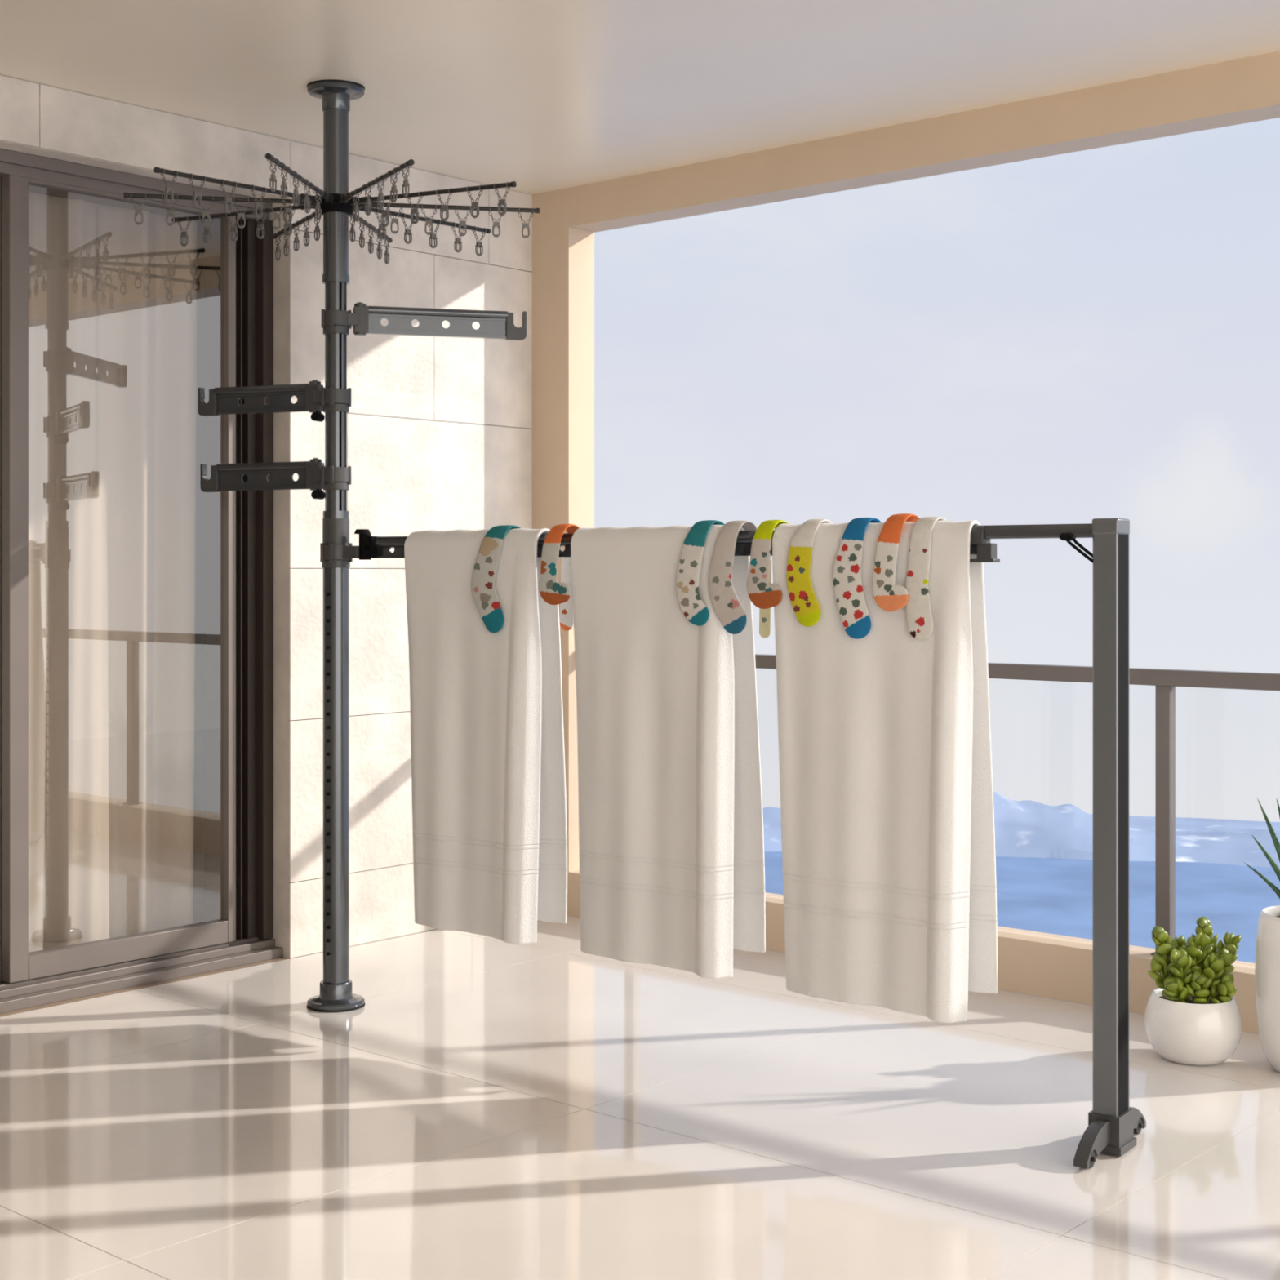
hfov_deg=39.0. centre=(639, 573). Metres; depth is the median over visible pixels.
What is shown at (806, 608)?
sock
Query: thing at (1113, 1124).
drying rack
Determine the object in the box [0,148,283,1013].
door
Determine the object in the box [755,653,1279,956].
balcony railing
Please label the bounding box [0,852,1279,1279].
floor
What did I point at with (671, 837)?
towel
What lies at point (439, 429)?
wall
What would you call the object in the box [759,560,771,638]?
sock
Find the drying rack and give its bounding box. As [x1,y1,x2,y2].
[123,79,1146,1168]
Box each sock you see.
[471,524,520,632]
[538,524,579,604]
[560,556,573,631]
[676,520,724,626]
[708,520,757,634]
[746,520,788,608]
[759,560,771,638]
[786,519,831,626]
[832,517,880,639]
[871,513,919,611]
[905,516,946,639]
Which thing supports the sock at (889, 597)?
on the towel at (887, 813)
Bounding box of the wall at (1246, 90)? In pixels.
[532,50,1279,1034]
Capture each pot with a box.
[1144,987,1242,1065]
[1254,905,1279,1071]
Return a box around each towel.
[404,528,567,944]
[570,524,765,978]
[772,520,997,1022]
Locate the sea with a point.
(1051, 895)
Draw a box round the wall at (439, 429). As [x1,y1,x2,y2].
[0,75,532,958]
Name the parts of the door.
sliding panel, frame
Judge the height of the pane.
2.295 m
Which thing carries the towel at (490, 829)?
hanging from the drying rack
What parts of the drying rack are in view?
radial arm, radial arm, radial arm, swing arm, swing arm, radial arm, radial arm, lock knob, lock knob, foot plate, ceiling plate, radial arm, radial arm, radial arm, radial arm, swing arm, radial arm, brace rod, brace rod, post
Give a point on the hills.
(1025, 828)
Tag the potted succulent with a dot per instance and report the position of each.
(1193, 1017)
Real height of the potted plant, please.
0.673 m
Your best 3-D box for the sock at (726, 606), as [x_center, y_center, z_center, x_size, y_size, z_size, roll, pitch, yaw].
[0.235,0.009,4.369,0.110,0.274,0.095,0,0,35]
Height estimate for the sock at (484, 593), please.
0.285 m
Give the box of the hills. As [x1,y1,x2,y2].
[762,791,1279,867]
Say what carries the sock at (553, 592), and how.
hanging from the drying rack
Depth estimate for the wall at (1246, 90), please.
5.76 m
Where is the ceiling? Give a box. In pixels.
[0,0,1279,195]
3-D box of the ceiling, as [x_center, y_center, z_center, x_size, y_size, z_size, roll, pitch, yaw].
[0.114,-1.486,1.773,7.750,0.220,6.835,0,0,41]
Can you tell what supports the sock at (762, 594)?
hanging from the drying rack
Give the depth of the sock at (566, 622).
4.79 m
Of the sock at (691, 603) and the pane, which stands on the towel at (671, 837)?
the sock at (691, 603)
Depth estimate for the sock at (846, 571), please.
4.13 m
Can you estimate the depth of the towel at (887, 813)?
4.10 m
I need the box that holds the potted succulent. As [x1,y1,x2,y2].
[1144,915,1242,1065]
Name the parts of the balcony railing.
rail, post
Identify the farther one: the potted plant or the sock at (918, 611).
the potted plant

